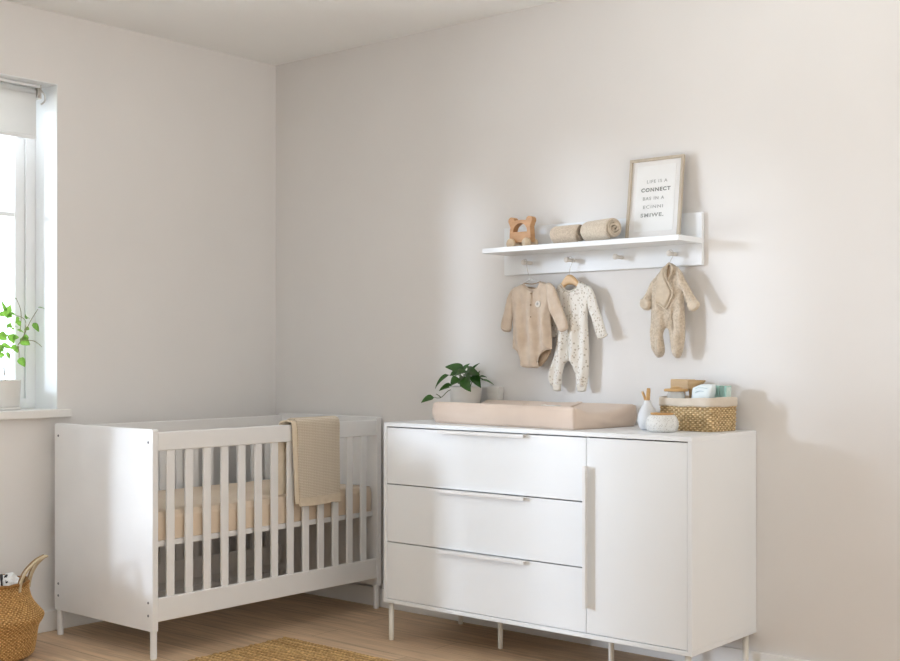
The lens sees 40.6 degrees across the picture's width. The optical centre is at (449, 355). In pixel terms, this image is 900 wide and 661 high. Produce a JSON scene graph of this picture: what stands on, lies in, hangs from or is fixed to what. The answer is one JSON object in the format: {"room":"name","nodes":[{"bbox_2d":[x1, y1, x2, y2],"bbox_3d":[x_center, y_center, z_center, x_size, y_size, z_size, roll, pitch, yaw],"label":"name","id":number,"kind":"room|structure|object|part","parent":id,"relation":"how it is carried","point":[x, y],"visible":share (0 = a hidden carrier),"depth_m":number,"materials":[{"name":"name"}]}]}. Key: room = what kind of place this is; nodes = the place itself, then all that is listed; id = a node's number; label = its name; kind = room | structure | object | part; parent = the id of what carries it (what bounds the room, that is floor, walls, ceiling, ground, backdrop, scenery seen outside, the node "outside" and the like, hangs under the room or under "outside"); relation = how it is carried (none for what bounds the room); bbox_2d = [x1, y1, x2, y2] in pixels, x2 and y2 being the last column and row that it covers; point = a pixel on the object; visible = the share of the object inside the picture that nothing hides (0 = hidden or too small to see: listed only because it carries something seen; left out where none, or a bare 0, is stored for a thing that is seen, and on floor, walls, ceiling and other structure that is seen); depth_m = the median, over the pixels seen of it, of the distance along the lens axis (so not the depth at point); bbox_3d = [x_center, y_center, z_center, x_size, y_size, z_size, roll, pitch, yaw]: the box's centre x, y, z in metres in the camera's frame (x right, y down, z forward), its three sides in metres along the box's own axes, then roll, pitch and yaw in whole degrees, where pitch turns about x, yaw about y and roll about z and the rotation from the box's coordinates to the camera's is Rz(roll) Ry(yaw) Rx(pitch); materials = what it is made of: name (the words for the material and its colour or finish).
{"room":"children's room","nodes":[
{"label":"children's room","id":0,"kind":"room"},
{"bbox_2d":[0,0,275,610],"bbox_3d":[-2.704,-0.152,4.430,0.320,2.704,5.600,0,0,40],"label":"wall","id":1,"kind":"structure","parent":0,"point":[167,148],"depth_m":5.72,"materials":[{"name":"paint"}]},
{"bbox_2d":[0,73,71,419],"bbox_3d":[-2.006,-0.461,5.216,0.332,1.462,0.667,0,0,40],"label":"window","id":2,"kind":"structure","parent":1,"relation":"in","point":[33,214],"depth_m":5.40,"materials":[{"name":"paint"}]},
{"bbox_2d":[0,297,43,410],"bbox_3d":[-1.894,-0.019,5.265,0.128,0.504,0.310,0,0,40],"label":"plant","id":3,"kind":"object","parent":2,"relation":"on","point":[10,390],"visible":1,"depth_m":5.23,"materials":[{"name":"green plant"}]},
{"bbox_3d":[-1.913,0.162,5.242,0.128,0.114,0.128,0,0,40],"label":"pot","id":4,"kind":"part","parent":3,"relation":"part of","materials":[{"name":"white ceramic"}]},
{"bbox_3d":[-1.879,-0.067,5.266,0.232,0.366,0.031,0,0,-33],"label":"stem","id":5,"kind":"part","parent":3,"relation":"part of","materials":[{"name":"green plant"}]},
{"bbox_2d":[0,78,45,139],"bbox_3d":[-1.966,-1.066,5.176,0.074,0.242,0.513,0,0,40],"label":"roller blind","id":6,"kind":"object","parent":2,"relation":"attached to","point":[18,99],"visible":1,"depth_m":5.27,"materials":[{"name":"fabric"}]},
{"bbox_3d":[-2.058,-0.477,5.260,0.065,1.421,0.553,0,0,40],"label":"frame","id":7,"kind":"part","parent":2,"relation":"part of","materials":[{"name":"paint"}]},
{"bbox_3d":[-1.982,0.252,5.195,0.268,0.036,0.667,0,0,40],"label":"sill","id":8,"kind":"part","parent":2,"relation":"part of","materials":[{"name":"paint"}]},
{"bbox_2d":[37,571,269,633],"bbox_3d":[-1.498,1.155,5.597,0.015,0.090,1.860,0,0,40],"label":"baseboard","id":9,"kind":"structure","parent":1,"relation":"attached to","point":[48,623],"depth_m":5.40,"materials":[{"name":"paint"}]},
{"bbox_2d":[6,0,559,65],"bbox_3d":[-0.196,-1.564,2.309,6.950,0.120,5.600,0,0,40],"label":"ceiling","id":10,"kind":"structure","parent":0,"point":[273,32],"depth_m":5.43,"materials":[{"name":"paint"}]},
{"bbox_2d":[18,593,671,660],"bbox_3d":[-0.196,1.260,2.309,6.950,0.120,5.600,0,0,40],"label":"floor","id":11,"kind":"structure","parent":0,"point":[361,628],"depth_m":5.17,"materials":[{"name":"brown wood"}]},
{"bbox_2d":[0,554,47,660],"bbox_3d":[-1.831,0.994,4.840,0.428,0.405,0.428,0,0,40],"label":"basket","id":12,"kind":"object","parent":11,"relation":"on","point":[21,616],"visible":0.97,"depth_m":4.75,"materials":[{"name":"brown wicker"}]},
{"bbox_2d":[0,572,19,585],"bbox_3d":[-1.754,0.916,4.836,0.096,0.109,0.096,0,0,40],"label":"cloth","id":13,"kind":"object","parent":12,"relation":"in","point":[8,579],"visible":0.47,"depth_m":4.81,"materials":[{"name":"grey fabric"}]},
{"bbox_3d":[-1.661,0.859,4.845,0.090,0.135,0.116,0,0,-1],"label":"edge cord","id":14,"kind":"part","parent":12,"relation":"part of","materials":[{"name":"beige fabric"}]},
{"bbox_3d":[-1.650,0.862,4.845,0.100,0.138,0.131,0,0,-1],"label":"handle","id":15,"kind":"part","parent":12,"relation":"part of","materials":[{"name":"beige wicker"}]},
{"bbox_2d":[55,413,380,659],"bbox_3d":[-1.014,0.746,5.514,0.695,0.909,1.310,0,0,40],"label":"crib","id":16,"kind":"object","parent":11,"relation":"on","point":[107,567],"visible":0.97,"depth_m":5.14,"materials":[{"name":"white paint"}]},
{"bbox_3d":[-1.677,1.145,5.242,0.027,0.111,0.027,0,0,40],"label":"leg","id":17,"kind":"part","parent":16,"relation":"part of","materials":[{"name":"white paint"}]},
{"bbox_3d":[-1.427,0.690,5.025,0.695,0.798,0.026,0,0,40],"label":"panel","id":18,"kind":"part","parent":16,"relation":"part of","materials":[{"name":"white paint"}]},
{"bbox_3d":[-1.172,1.145,4.815,0.027,0.111,0.027,0,0,40],"label":"leg","id":19,"kind":"part","parent":16,"relation":"part of","materials":[{"name":"white paint"}]},
{"bbox_3d":[-1.270,0.341,5.730,0.022,0.075,1.253,0,0,40],"label":"rail","id":20,"kind":"part","parent":16,"relation":"part of","materials":[{"name":"white paint"}]},
{"bbox_3d":[-1.270,1.007,5.730,0.022,0.094,1.253,0,0,40],"label":"rail","id":21,"kind":"part","parent":16,"relation":"part of","materials":[{"name":"white paint"}]},
{"bbox_2d":[158,479,370,540],"bbox_3d":[-1.013,0.676,5.513,0.631,0.123,1.237,0,0,40],"label":"mattress","id":22,"kind":"object","parent":16,"relation":"on","point":[215,489],"visible":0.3,"depth_m":5.28,"materials":[{"name":"beige fabric"}]},
{"bbox_3d":[-1.014,0.750,5.514,0.635,0.024,1.253,0,0,40],"label":"mattress","id":23,"kind":"part","parent":16,"relation":"part of","materials":[{"name":"beige fabric"}]},
{"bbox_3d":[-0.759,0.341,5.298,0.022,0.075,1.253,0,0,40],"label":"rail","id":24,"kind":"part","parent":16,"relation":"part of","materials":[{"name":"white paint"}]},
{"bbox_3d":[-0.759,1.007,5.298,0.022,0.094,1.253,0,0,40],"label":"rail","id":25,"kind":"part","parent":16,"relation":"part of","materials":[{"name":"white paint"}]},
{"bbox_2d":[278,416,340,505],"bbox_3d":[-0.631,0.470,5.442,0.095,0.392,0.334,0,0,40],"label":"knitted blanket","id":26,"kind":"object","parent":16,"relation":"on","point":[315,440],"visible":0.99,"depth_m":5.42,"materials":[{"name":"beige fabric"}]},
{"bbox_3d":[-0.601,0.690,6.002,0.695,0.798,0.026,0,0,40],"label":"panel","id":27,"kind":"part","parent":16,"relation":"part of","materials":[{"name":"white paint"}]},
{"bbox_3d":[-0.351,1.145,5.786,0.027,0.111,0.027,0,0,40],"label":"leg","id":28,"kind":"part","parent":16,"relation":"part of","materials":[{"name":"white paint"}]},
{"bbox_2d":[186,636,391,660],"bbox_3d":[-0.674,1.195,3.649,2.009,0.009,2.304,0,0,40],"label":"jute rug","id":29,"kind":"object","parent":11,"relation":"on","point":[286,648],"visible":1,"depth_m":4.87,"materials":[{"name":"beige wicker"}]},
{"bbox_2d":[384,419,755,660],"bbox_3d":[0.427,0.741,4.848,1.460,0.919,0.515,0,0,40],"label":"dresser","id":30,"kind":"object","parent":11,"relation":"on","point":[633,536],"visible":0.97,"depth_m":4.53,"materials":[{"name":"white paint"}]},
{"bbox_3d":[-0.247,1.120,5.140,0.023,0.160,0.023,0,0,40],"label":"leg","id":31,"kind":"part","parent":30,"relation":"part of","materials":[{"name":"white paint"}]},
{"bbox_2d":[421,363,493,402],"bbox_3d":[0.066,0.156,5.322,0.321,0.249,0.221,0,0,40],"label":"potted plant","id":32,"kind":"object","parent":30,"relation":"on","point":[466,393],"visible":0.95,"depth_m":5.31,"materials":[{"name":"green plant"}]},
{"bbox_3d":[0.045,0.124,5.364,0.211,0.125,0.122,0,0,17],"label":"stem","id":33,"kind":"part","parent":32,"relation":"part of","materials":[{"name":"green plant"}]},
{"bbox_3d":[0.070,0.208,5.361,0.146,0.146,0.146,0,0,40],"label":"pot","id":34,"kind":"part","parent":32,"relation":"part of","materials":[{"name":"white ceramic"}]},
{"bbox_3d":[0.047,1.120,5.443,0.023,0.160,0.023,0,0,40],"label":"leg","id":35,"kind":"part","parent":30,"relation":"part of","materials":[{"name":"white paint"}]},
{"bbox_3d":[0.120,0.308,4.794,0.433,0.014,0.022,0,0,40],"label":"handle","id":36,"kind":"part","parent":30,"relation":"part of","materials":[{"name":"white paint"}]},
{"bbox_3d":[0.120,0.547,4.794,0.433,0.014,0.022,0,0,40],"label":"handle","id":37,"kind":"part","parent":30,"relation":"part of","materials":[{"name":"white paint"}]},
{"bbox_3d":[0.120,0.791,4.794,0.433,0.014,0.022,0,0,40],"label":"handle","id":38,"kind":"part","parent":30,"relation":"part of","materials":[{"name":"white paint"}]},
{"bbox_3d":[0.262,0.661,4.980,1.002,0.239,0.447,0,0,40],"label":"drawer","id":39,"kind":"part","parent":30,"relation":"part of","materials":[{"name":"white paint"}]},
{"bbox_3d":[0.262,0.903,4.980,1.002,0.236,0.447,0,0,40],"label":"drawer","id":40,"kind":"part","parent":30,"relation":"part of","materials":[{"name":"white paint"}]},
{"bbox_3d":[0.262,0.420,4.980,1.002,0.235,0.447,0,0,40],"label":"drawer","id":41,"kind":"part","parent":30,"relation":"part of","materials":[{"name":"white paint"}]},
{"bbox_2d":[487,387,503,399],"bbox_3d":[0.200,0.209,5.352,0.067,0.144,0.035,0,0,40],"label":"storage box","id":42,"kind":"object","parent":30,"relation":"on","point":[494,393],"visible":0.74,"depth_m":5.33,"materials":[{"name":"white ceramic"}]},
{"bbox_3d":[0.200,0.150,5.352,0.067,0.026,0.035,0,0,40],"label":"lid","id":43,"kind":"part","parent":42,"relation":"part of","materials":[{"name":"white ceramic"}]},
{"bbox_3d":[0.207,1.120,4.992,0.023,0.160,0.023,0,0,40],"label":"leg","id":44,"kind":"part","parent":30,"relation":"part of","materials":[{"name":"white paint"}]},
{"bbox_2d":[432,400,636,429],"bbox_3d":[0.335,0.235,4.985,0.394,0.092,0.773,0,0,-45],"label":"changing pad","id":45,"kind":"object","parent":30,"relation":"on","point":[510,413],"visible":1,"depth_m":4.82,"materials":[{"name":"fabric"}]},
{"bbox_2d":[548,281,607,391],"bbox_3d":[0.522,-0.079,5.044,0.322,0.458,0.040,0,0,44],"label":"baby sleepsuit","id":46,"kind":"object","parent":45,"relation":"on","point":[572,345],"visible":0.94,"depth_m":5.04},
{"bbox_3d":[0.498,0.666,4.470,0.013,0.523,0.029,0,0,40],"label":"handle","id":47,"kind":"part","parent":30,"relation":"part of","materials":[{"name":"white paint"}]},
{"bbox_3d":[0.615,1.120,4.646,0.023,0.160,0.023,0,0,40],"label":"leg","id":48,"kind":"part","parent":30,"relation":"part of","materials":[{"name":"white paint"}]},
{"bbox_3d":[0.668,0.662,4.356,0.419,0.719,0.019,0,0,40],"label":"door","id":49,"kind":"part","parent":30,"relation":"part of","materials":[{"name":"white paint"}]},
{"bbox_2d":[637,400,655,429],"bbox_3d":[0.747,0.225,4.607,0.076,0.112,0.076,0,0,40],"label":"bud vase","id":50,"kind":"object","parent":30,"relation":"on","point":[647,407],"visible":0.74,"depth_m":4.58,"materials":[{"name":"grey ceramic"}]},
{"bbox_2d":[646,388,649,399],"bbox_3d":[0.748,0.155,4.604,0.019,0.066,0.020,0,0,-29],"label":"wooden stick","id":51,"kind":"object","parent":50,"relation":"on","point":[648,389],"visible":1,"depth_m":4.60,"materials":[{"name":"orange wood"}]},
{"bbox_2d":[646,412,678,432],"bbox_3d":[0.783,0.245,4.493,0.121,0.070,0.121,0,0,40],"label":"jar","id":52,"kind":"object","parent":30,"relation":"on","point":[661,422],"visible":1,"depth_m":4.45,"materials":[{"name":"white ceramic"}]},
{"bbox_3d":[0.783,0.214,4.493,0.086,0.007,0.086,0,0,40],"label":"lid","id":53,"kind":"part","parent":52,"relation":"part of","materials":[{"name":"brown wood"}]},
{"bbox_2d":[659,395,737,431],"bbox_3d":[0.938,0.217,4.607,0.186,0.128,0.258,0,0,-43],"label":"wicker basket","id":54,"kind":"object","parent":30,"relation":"on","point":[718,414],"visible":0.84,"depth_m":4.52,"materials":[{"name":"wicker"}]},
{"bbox_2d":[664,386,687,397],"bbox_3d":[0.861,0.192,4.634,0.092,0.150,0.092,0,0,40],"label":"glass jar","id":55,"kind":"object","parent":54,"relation":"in","point":[675,391],"visible":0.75,"depth_m":4.61,"materials":[{"name":"white glass"}]},
{"bbox_3d":[0.861,0.126,4.634,0.092,0.019,0.092,0,0,40],"label":"lid","id":56,"kind":"part","parent":55,"relation":"part of","materials":[{"name":"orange wood"}]},
{"bbox_3d":[0.861,0.201,4.634,0.068,0.131,0.068,0,0,40],"label":"glass","id":57,"kind":"part","parent":55,"relation":"part of","materials":[{"name":"white glass"}]},
{"bbox_2d":[671,379,694,397],"bbox_3d":[0.901,0.179,4.705,0.096,0.176,0.030,0,0,40],"label":"wooden brush","id":58,"kind":"object","parent":54,"relation":"in","point":[683,383],"visible":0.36,"depth_m":4.70,"materials":[{"name":"brown wood"}]},
{"bbox_2d":[688,380,705,397],"bbox_3d":[0.938,0.180,4.627,0.074,0.174,0.052,0,0,40],"label":"wooden scoop","id":59,"kind":"object","parent":54,"relation":"in","point":[691,383],"visible":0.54,"depth_m":4.61,"materials":[{"name":"brown wood"}]},
{"bbox_2d":[692,384,715,397],"bbox_3d":[0.944,0.187,4.577,0.110,0.160,0.052,0,0,40],"label":"pack","id":60,"kind":"object","parent":54,"relation":"in","point":[703,390],"visible":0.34,"depth_m":4.55,"materials":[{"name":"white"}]},
{"bbox_2d":[716,386,720,396],"bbox_3d":[1.012,0.191,4.573,0.038,0.156,0.021,0,0,-40],"label":"folded cloth","id":61,"kind":"object","parent":54,"relation":"in","point":[718,387],"visible":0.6,"depth_m":4.56,"materials":[{"name":"green fabric"}]},
{"bbox_2d":[720,386,724,396],"bbox_3d":[1.022,0.191,4.561,0.037,0.156,0.024,0,0,-41],"label":"folded cloth","id":62,"kind":"object","parent":54,"relation":"in","point":[722,387],"visible":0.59,"depth_m":4.55,"materials":[{"name":"green fabric"}]},
{"bbox_2d":[723,386,730,396],"bbox_3d":[1.032,0.191,4.550,0.037,0.156,0.026,0,0,-41],"label":"folded cloth","id":63,"kind":"object","parent":54,"relation":"in","point":[727,389],"visible":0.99,"depth_m":4.54,"materials":[{"name":"green fabric"}]},
{"bbox_3d":[1.106,1.120,4.554,0.023,0.160,0.023,0,0,40],"label":"leg","id":64,"kind":"part","parent":30,"relation":"part of","materials":[{"name":"white paint"}]},
{"bbox_2d":[276,0,899,660],"bbox_3d":[1.681,-0.152,4.257,6.600,2.704,0.200,0,0,40],"label":"wall","id":65,"kind":"structure","parent":0,"point":[400,160],"depth_m":4.86,"materials":[{"name":"paint"}]},
{"bbox_2d":[278,570,809,660],"bbox_3d":[1.617,1.155,4.170,6.585,0.090,0.015,0,0,40],"label":"baseboard","id":66,"kind":"structure","parent":65,"relation":"attached to","point":[358,593],"depth_m":5.20,"materials":[{"name":"paint"}]},
{"bbox_2d":[482,212,703,275],"bbox_3d":[0.553,-0.453,4.949,0.965,0.206,0.200,0,0,40],"label":"wall shelf","id":67,"kind":"object","parent":65,"relation":"attached to","point":[619,252],"visible":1,"depth_m":4.93,"materials":[{"name":"white paint"}]},
{"bbox_2d":[506,216,537,246],"bbox_3d":[0.307,-0.523,5.177,0.125,0.134,0.073,0,0,40],"label":"toy car","id":68,"kind":"object","parent":67,"relation":"on","point":[527,237],"visible":0.82,"depth_m":5.16,"materials":[{"name":"brown wood"}]},
{"bbox_2d":[550,224,583,242],"bbox_3d":[0.487,-0.500,5.021,0.149,0.076,0.078,0,0,44],"label":"rolled blanket","id":69,"kind":"object","parent":67,"relation":"on","point":[568,233],"visible":0.95,"depth_m":4.99,"materials":[{"name":"beige fabric"}]},
{"bbox_2d":[560,256,578,287],"bbox_3d":[0.511,-0.336,5.063,0.148,0.155,0.016,0,0,40],"label":"wooden hanger","id":70,"kind":"object","parent":67,"relation":"hanging from","point":[569,279],"visible":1,"depth_m":5.07,"materials":[{"name":"brown wood"}]},
{"bbox_2d":[580,218,620,240],"bbox_3d":[0.607,-0.505,4.900,0.087,0.085,0.184,0,0,-30],"label":"rolled blanket","id":71,"kind":"object","parent":67,"relation":"on","point":[602,229],"visible":0.99,"depth_m":4.85,"materials":[{"name":"beige fabric"}]},
{"bbox_2d":[625,154,684,237],"bbox_3d":[0.807,-0.620,4.801,0.243,0.329,0.054,0,0,40],"label":"picture frame","id":72,"kind":"object","parent":67,"relation":"on","point":[655,186],"visible":0.94,"depth_m":4.80,"materials":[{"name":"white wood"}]},
{"bbox_2d":[634,163,676,231],"bbox_3d":[0.808,-0.622,4.803,0.176,0.263,0.033,0,0,40],"label":"print","id":73,"kind":"object","parent":72,"relation":"attached to","point":[655,184],"depth_m":4.80,"materials":[{"name":"grey paper"}]},
{"bbox_3d":[0.349,-0.345,5.173,0.176,0.137,0.005,0,0,40],"label":"wire hanger","id":74,"kind":"object","parent":67,"relation":"hanging from","visible":0},
{"bbox_2d":[501,281,568,367],"bbox_3d":[0.357,-0.131,5.153,0.370,0.367,0.048,0,0,40],"label":"bodysuit","id":75,"kind":"object","parent":74,"relation":"hanging from","point":[531,310],"visible":1,"depth_m":5.14,"materials":[{"name":"brown fabric"}]},
{"bbox_3d":[0.351,-0.124,5.182,0.195,0.344,0.011,0,0,40],"label":"panel","id":76,"kind":"part","parent":75,"relation":"part of","materials":[{"name":"beige fabric"}]},
{"bbox_3d":[0.857,-0.364,4.748,0.100,0.098,0.008,0,0,40],"label":"wire hanger","id":77,"kind":"object","parent":67,"relation":"hanging from","visible":0},
{"bbox_2d":[640,262,699,357],"bbox_3d":[0.853,-0.176,4.736,0.273,0.373,0.043,0,0,42],"label":"knitted overall","id":78,"kind":"object","parent":77,"relation":"hanging from","point":[665,294],"visible":1,"depth_m":4.73,"materials":[{"name":"fabric"}]}
]}

